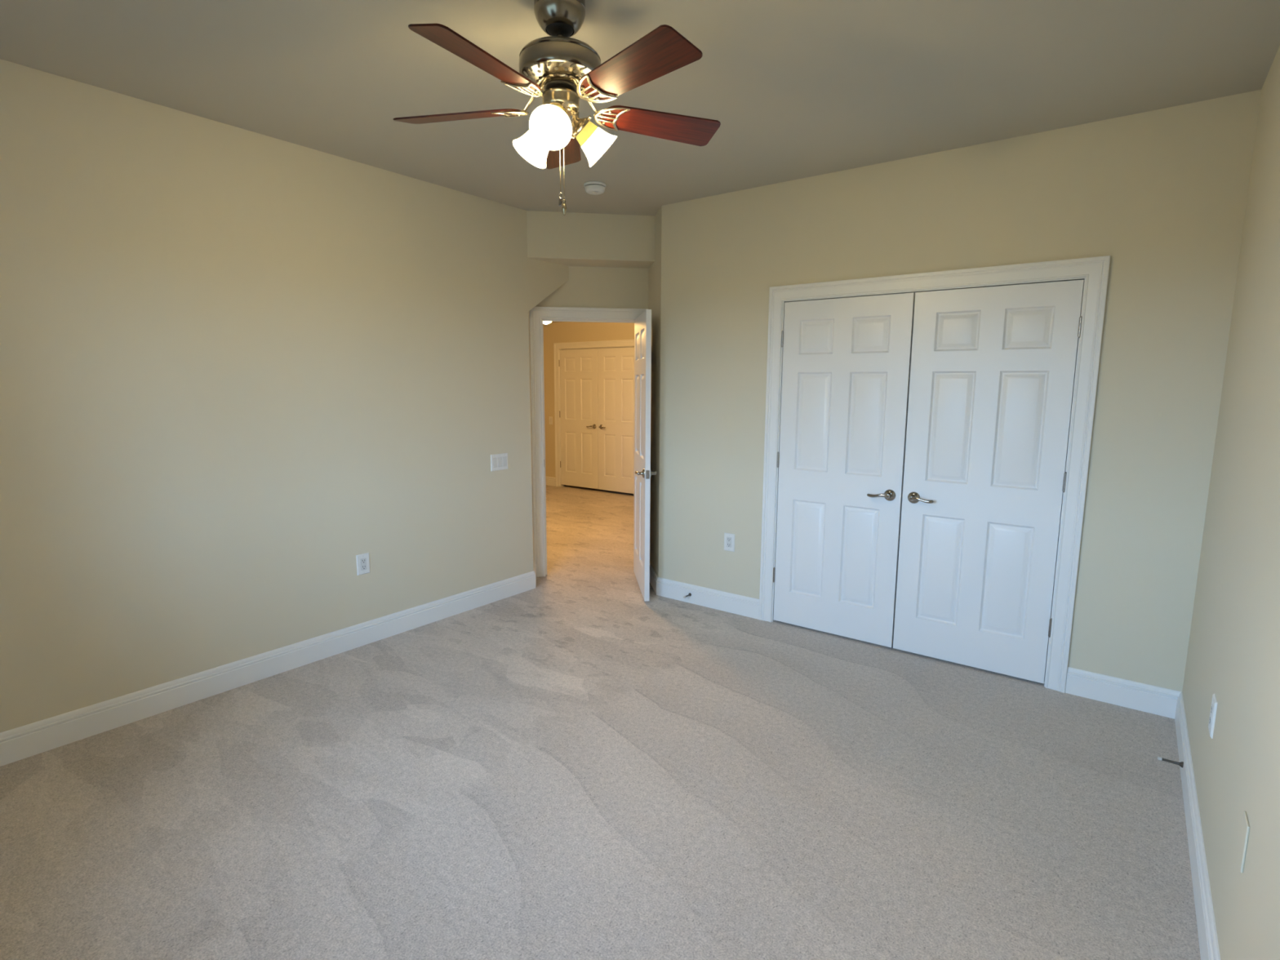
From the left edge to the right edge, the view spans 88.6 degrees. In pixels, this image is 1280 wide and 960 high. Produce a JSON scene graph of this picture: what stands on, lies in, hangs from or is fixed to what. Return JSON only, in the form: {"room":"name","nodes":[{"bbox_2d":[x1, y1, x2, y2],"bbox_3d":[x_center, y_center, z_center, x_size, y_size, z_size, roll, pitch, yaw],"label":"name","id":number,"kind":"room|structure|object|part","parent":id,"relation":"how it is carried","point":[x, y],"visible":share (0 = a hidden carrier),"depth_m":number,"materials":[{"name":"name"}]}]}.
{"room":"empty bedroom","nodes":[
{"label":"empty bedroom","id":0,"kind":"room"},
{"bbox_2d":[0,58,533,733],"bbox_3d":[-2.073,-0.344,3.449,0.364,2.750,4.319,6,10,36],"label":"wall","id":1,"kind":"structure","parent":0,"point":[238,366],"depth_m":3.19,"materials":[{"name":"beige paint"}]},
{"bbox_2d":[355,552,369,575],"bbox_3d":[-1.628,0.495,3.861,0.008,0.122,0.080,6,10,36],"label":"wall outlet","id":2,"kind":"object","parent":1,"relation":"attached to","point":[362,560],"visible":1,"depth_m":3.86,"materials":[{"name":"white plastic"}]},
{"bbox_2d":[360,558,366,569],"bbox_3d":[-1.628,0.495,3.861,0.008,0.067,0.033,6,10,36],"label":"receptacle","id":3,"kind":"object","parent":2,"relation":"attached to","point":[363,561],"depth_m":3.86,"materials":[{"name":"grey plastic"}]},
{"bbox_2d":[490,453,507,471],"bbox_3d":[-0.989,-0.126,4.624,0.010,0.117,0.156,6,10,36],"label":"light switch","id":4,"kind":"object","parent":1,"relation":"attached to","point":[498,461],"visible":1,"depth_m":4.62,"materials":[{"name":"white plastic"}]},
{"bbox_2d":[0,560,1220,959],"bbox_3d":[-0.394,1.117,2.551,4.045,0.134,4.360,6,10,36],"label":"baseboard","id":5,"kind":"structure","parent":1,"relation":"attached to","point":[17,744],"depth_m":3.14,"materials":[{"name":"white paint"}]},
{"bbox_2d":[542,321,634,477],"bbox_3d":[0.089,-1.122,8.871,5.900,2.750,0.115,6,10,36],"label":"wall","id":6,"kind":"structure","parent":0,"point":[562,331],"depth_m":9.69,"materials":[{"name":"beige paint"}]},
{"bbox_2d":[545,475,555,486],"bbox_3d":[-1.797,-0.029,10.378,1.292,0.134,0.016,6,10,36],"label":"baseboard","id":7,"kind":"structure","parent":6,"relation":"attached to","point":[549,481],"depth_m":10.05,"materials":[{"name":"white paint"}]},
{"bbox_2d":[549,416,552,424],"bbox_3d":[-1.352,-0.899,9.920,0.070,0.117,0.010,6,10,36],"label":"light switch","id":8,"kind":"object","parent":6,"relation":"attached to","point":[551,419],"visible":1,"depth_m":9.92,"materials":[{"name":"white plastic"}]},
{"bbox_2d":[558,348,598,488],"bbox_3d":[-0.908,-0.889,9.580,0.746,2.000,0.093,6,10,36],"label":"door","id":9,"kind":"structure","parent":6,"relation":"in","point":[579,393],"depth_m":9.58,"materials":[{"name":"white paint"}]},
{"bbox_2d":[553,339,634,486],"bbox_3d":[-0.574,-0.894,9.395,1.672,2.142,0.135,6,10,36],"label":"door frame","id":10,"kind":"structure","parent":6,"relation":"attached to","point":[621,342],"depth_m":9.71,"materials":[{"name":"white paint"}]},
{"bbox_2d":[597,347,634,493],"bbox_3d":[-0.307,-0.821,9.133,0.746,2.000,0.093,6,10,36],"label":"door","id":11,"kind":"structure","parent":6,"relation":"in","point":[615,366],"depth_m":9.16,"materials":[{"name":"white paint"}]},
{"bbox_2d":[526,210,655,311],"bbox_3d":[-0.367,-1.583,4.878,0.917,0.692,0.300,-1,8,-8],"label":"wall","id":12,"kind":"structure","parent":0,"point":[557,242],"depth_m":4.72,"materials":[{"name":"beige paint"}]},
{"bbox_2d":[535,266,648,308],"bbox_3d":[-0.401,-0.595,5.230,0.917,2.750,0.115,-1,8,-8],"label":"wall","id":13,"kind":"structure","parent":0,"point":[586,286],"depth_m":5.06,"materials":[{"name":"beige paint"}]},
{"bbox_2d":[529,306,648,577],"bbox_3d":[-0.402,-0.284,5.265,0.916,2.126,0.135,-1,8,-8],"label":"door frame","id":14,"kind":"structure","parent":13,"relation":"attached to","point":[536,313],"depth_m":5.11,"materials":[{"name":"white paint"}]},
{"bbox_2d":[633,309,656,601],"bbox_3d":[0.012,-0.192,4.875,0.150,2.012,0.785,-1,8,-6],"label":"door","id":15,"kind":"structure","parent":13,"relation":"in","point":[642,324],"depth_m":4.66,"materials":[{"name":"white paint"}]},
{"bbox_3d":[0.005,-0.046,4.569,0.048,0.067,0.067,-1,8,-6],"label":"handle","id":16,"kind":"part","parent":15,"relation":"part of","materials":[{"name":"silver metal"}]},
{"bbox_3d":[0.053,-0.037,4.513,0.025,0.060,0.002,-1,8,-6],"label":"latch plate","id":17,"kind":"part","parent":15,"relation":"part of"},
{"bbox_2d":[0,484,1200,959],"bbox_3d":[-0.968,0.807,5.408,8.920,0.080,8.860,6,10,36],"label":"floor","id":18,"kind":"structure","parent":0,"point":[573,766],"depth_m":2.41,"materials":[{"name":"carpet"}]},
{"bbox_2d":[0,0,1279,216],"bbox_3d":[-0.954,-2.004,4.999,8.920,0.100,8.860,6,10,36],"label":"ceiling","id":19,"kind":"structure","parent":0,"point":[796,89],"depth_m":2.56,"materials":[{"name":"beige paint"}]},
{"bbox_2d":[392,0,720,215],"bbox_3d":[-0.253,-1.196,2.092,1.101,0.655,1.087,6,10,36],"label":"ceiling fan","id":20,"kind":"object","parent":19,"relation":"hanging from","point":[559,68],"visible":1,"depth_m":2.03,"materials":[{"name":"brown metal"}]},
{"bbox_3d":[-0.601,-1.217,2.193,0.432,0.006,0.143,2,23,12],"label":"blade","id":21,"kind":"part","parent":20,"relation":"part of","materials":[{"name":"brown wood"}]},
{"bbox_3d":[-0.435,-1.161,1.816,0.143,0.006,0.432,21,17,27],"label":"blade","id":22,"kind":"part","parent":20,"relation":"part of","materials":[{"name":"brown wood"}]},
{"bbox_3d":[-0.361,-1.112,2.209,0.116,0.121,0.131,6,10,36],"label":"lamp shade","id":23,"kind":"part","parent":20,"relation":"part of","materials":[{"name":"white glass"}]},
{"bbox_3d":[-0.353,-1.237,2.137,0.086,0.079,0.022,2,9,15],"label":"blade arm","id":24,"kind":"part","parent":20,"relation":"part of","materials":[{"name":"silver metal"}]},
{"bbox_3d":[-0.305,-1.220,2.027,0.022,0.079,0.086,5,9,28],"label":"blade arm","id":25,"kind":"part","parent":20,"relation":"part of","materials":[{"name":"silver metal"}]},
{"bbox_3d":[-0.266,-1.081,2.000,0.122,0.121,0.121,6,10,36],"label":"lamp shade","id":26,"kind":"part","parent":20,"relation":"part of","materials":[{"name":"white glass"}]},
{"bbox_3d":[-0.270,-1.115,2.033,0.053,0.073,0.076,-2,9,-14],"label":"bulb","id":27,"kind":"part","parent":20,"relation":"part of","materials":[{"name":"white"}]},
{"bbox_3d":[-0.260,-1.151,2.052,0.083,0.097,0.073,6,10,36],"label":"lamp arm","id":28,"kind":"part","parent":20,"relation":"part of","materials":[{"name":"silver metal"}]},
{"bbox_3d":[-0.261,-1.066,2.138,0.003,0.241,0.003,-5,10,-30],"label":"pull chain","id":29,"kind":"part","parent":20,"relation":"part of","materials":[{"name":"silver metal"}]},
{"bbox_3d":[-0.290,-1.255,2.467,0.143,0.006,0.432,-15,9,-3],"label":"blade","id":30,"kind":"part","parent":20,"relation":"part of","materials":[{"name":"brown wood"}]},
{"bbox_3d":[-0.249,-1.053,2.140,0.003,0.267,0.003,-5,10,-30],"label":"pull chain","id":31,"kind":"part","parent":20,"relation":"part of","materials":[{"name":"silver metal"}]},
{"bbox_3d":[-0.187,-1.222,2.041,0.022,0.079,0.086,-8,11,-44],"label":"blade arm","id":32,"kind":"part","parent":20,"relation":"part of","materials":[{"name":"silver metal"}]},
{"bbox_3d":[-0.189,-1.165,2.150,0.083,0.097,0.070,6,10,36],"label":"lamp arm","id":33,"kind":"part","parent":20,"relation":"part of","materials":[{"name":"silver metal"}]},
{"bbox_3d":[-0.163,-1.238,2.152,0.086,0.079,0.022,-3,9,-21],"label":"blade arm","id":34,"kind":"part","parent":20,"relation":"part of","materials":[{"name":"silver metal"}]},
{"bbox_3d":[-0.130,-1.107,2.183,0.122,0.121,0.120,6,10,36],"label":"lamp shade","id":35,"kind":"part","parent":20,"relation":"part of","materials":[{"name":"white glass"}]},
{"bbox_3d":[-0.021,-1.165,1.857,0.143,0.006,0.432,13,-2,-42],"label":"blade","id":36,"kind":"part","parent":20,"relation":"part of","materials":[{"name":"brown wood"}]},
{"bbox_3d":[0.069,-1.223,2.259,0.432,0.006,0.143,-3,-6,-23],"label":"blade","id":37,"kind":"part","parent":20,"relation":"part of","materials":[{"name":"brown wood"}]},
{"bbox_2d":[583,181,606,195],"bbox_3d":[-0.276,-1.778,4.007,0.138,0.054,0.138,6,10,36],"label":"smoke detector","id":38,"kind":"object","parent":19,"relation":"attached to","point":[594,188],"visible":1,"depth_m":3.96,"materials":[{"name":"white plastic"}]},
{"bbox_3d":[-0.276,-1.798,4.004,0.138,0.014,0.138,6,10,36],"label":"plate","id":39,"kind":"part","parent":38,"relation":"part of","materials":[{"name":"white plastic"}]},
{"bbox_2d":[648,89,1261,691],"bbox_3d":[1.330,-0.431,4.168,3.492,2.750,0.620,6,10,36],"label":"wall","id":40,"kind":"structure","parent":0,"point":[1162,193],"depth_m":3.20,"materials":[{"name":"beige paint"}]},
{"bbox_2d":[649,563,759,619],"bbox_3d":[0.317,0.792,4.807,0.272,0.134,1.301,-6,10,-35],"label":"baseboard","id":41,"kind":"structure","parent":40,"relation":"attached to","point":[744,606],"depth_m":4.60,"materials":[{"name":"white paint"}]},
{"bbox_2d":[724,532,734,551],"bbox_3d":[0.604,0.422,4.444,0.080,0.122,0.008,6,10,36],"label":"wall outlet","id":42,"kind":"object","parent":40,"relation":"attached to","point":[729,539],"visible":1,"depth_m":4.44,"materials":[{"name":"white plastic"}]},
{"bbox_2d":[726,537,731,547],"bbox_3d":[0.604,0.422,4.444,0.033,0.067,0.008,6,10,36],"label":"receptacle","id":43,"kind":"object","parent":42,"relation":"attached to","point":[728,539],"depth_m":4.44,"materials":[{"name":"grey plastic"}]},
{"bbox_2d":[773,292,915,647],"bbox_3d":[1.173,-0.050,3.938,0.768,2.031,0.093,6,10,36],"label":"door","id":44,"kind":"structure","parent":40,"relation":"in","point":[846,365],"depth_m":3.92,"materials":[{"name":"white paint"}]},
{"bbox_3d":[1.364,0.089,3.767,0.121,0.029,0.019,6,10,34],"label":"lever","id":45,"kind":"part","parent":44,"relation":"part of","materials":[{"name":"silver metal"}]},
{"bbox_3d":[1.422,0.090,3.753,0.067,0.067,0.048,6,10,36],"label":"handle","id":46,"kind":"part","parent":44,"relation":"part of","materials":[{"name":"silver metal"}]},
{"bbox_2d":[758,255,1110,693],"bbox_3d":[1.520,-0.062,3.744,1.718,2.142,0.135,6,10,36],"label":"door frame","id":47,"kind":"structure","parent":40,"relation":"attached to","point":[1095,269],"depth_m":3.32,"materials":[{"name":"white paint"}]},
{"bbox_2d":[893,280,1084,683],"bbox_3d":[1.796,0.021,3.475,0.774,2.031,0.093,6,10,36],"label":"door","id":48,"kind":"structure","parent":40,"relation":"in","point":[993,368],"depth_m":3.46,"materials":[{"name":"white paint"}]},
{"bbox_3d":[1.528,0.102,3.674,0.067,0.067,0.048,6,10,36],"label":"handle","id":49,"kind":"part","parent":48,"relation":"part of","materials":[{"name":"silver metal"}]},
{"bbox_3d":[1.558,0.111,3.623,0.121,0.029,0.019,7,11,39],"label":"lever","id":50,"kind":"part","parent":48,"relation":"part of","materials":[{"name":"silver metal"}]},
{"bbox_2d":[1182,45,1279,959],"bbox_3d":[1.275,0.011,1.124,0.120,2.750,4.590,6,10,36],"label":"wall","id":51,"kind":"structure","parent":0,"point":[1233,653],"depth_m":1.93,"materials":[{"name":"beige paint"}]},
{"bbox_2d":[1157,755,1183,767],"bbox_3d":[2.119,1.124,2.620,0.080,0.024,0.024,6,10,36],"label":"door stop","id":52,"kind":"object","parent":51,"relation":"attached to","point":[1160,758],"visible":1,"depth_m":2.62,"materials":[{"name":"grey metal"}]},
{"bbox_3d":[2.124,1.125,2.616,0.066,0.024,0.024,6,10,36],"label":"rod","id":53,"kind":"part","parent":52,"relation":"part of","materials":[{"name":"grey metal"}]},
{"bbox_2d":[1208,693,1217,738],"bbox_3d":[1.859,0.765,2.130,0.008,0.122,0.080,6,10,36],"label":"wall outlet","id":54,"kind":"object","parent":51,"relation":"attached to","point":[1214,703],"visible":1,"depth_m":2.11,"materials":[{"name":"white plastic"}]},
{"bbox_2d":[1208,703,1213,726],"bbox_3d":[1.859,0.765,2.130,0.008,0.067,0.033,6,10,36],"label":"receptacle","id":55,"kind":"object","parent":54,"relation":"attached to","point":[1211,708],"depth_m":2.12,"materials":[{"name":"grey plastic"}]},
{"bbox_2d":[1236,810,1249,872],"bbox_3d":[1.399,0.838,1.520,0.005,0.117,0.072,6,10,36],"label":"blank wall plate","id":56,"kind":"object","parent":51,"relation":"attached to","point":[1245,827],"visible":1,"depth_m":1.51,"materials":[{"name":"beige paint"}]}
]}

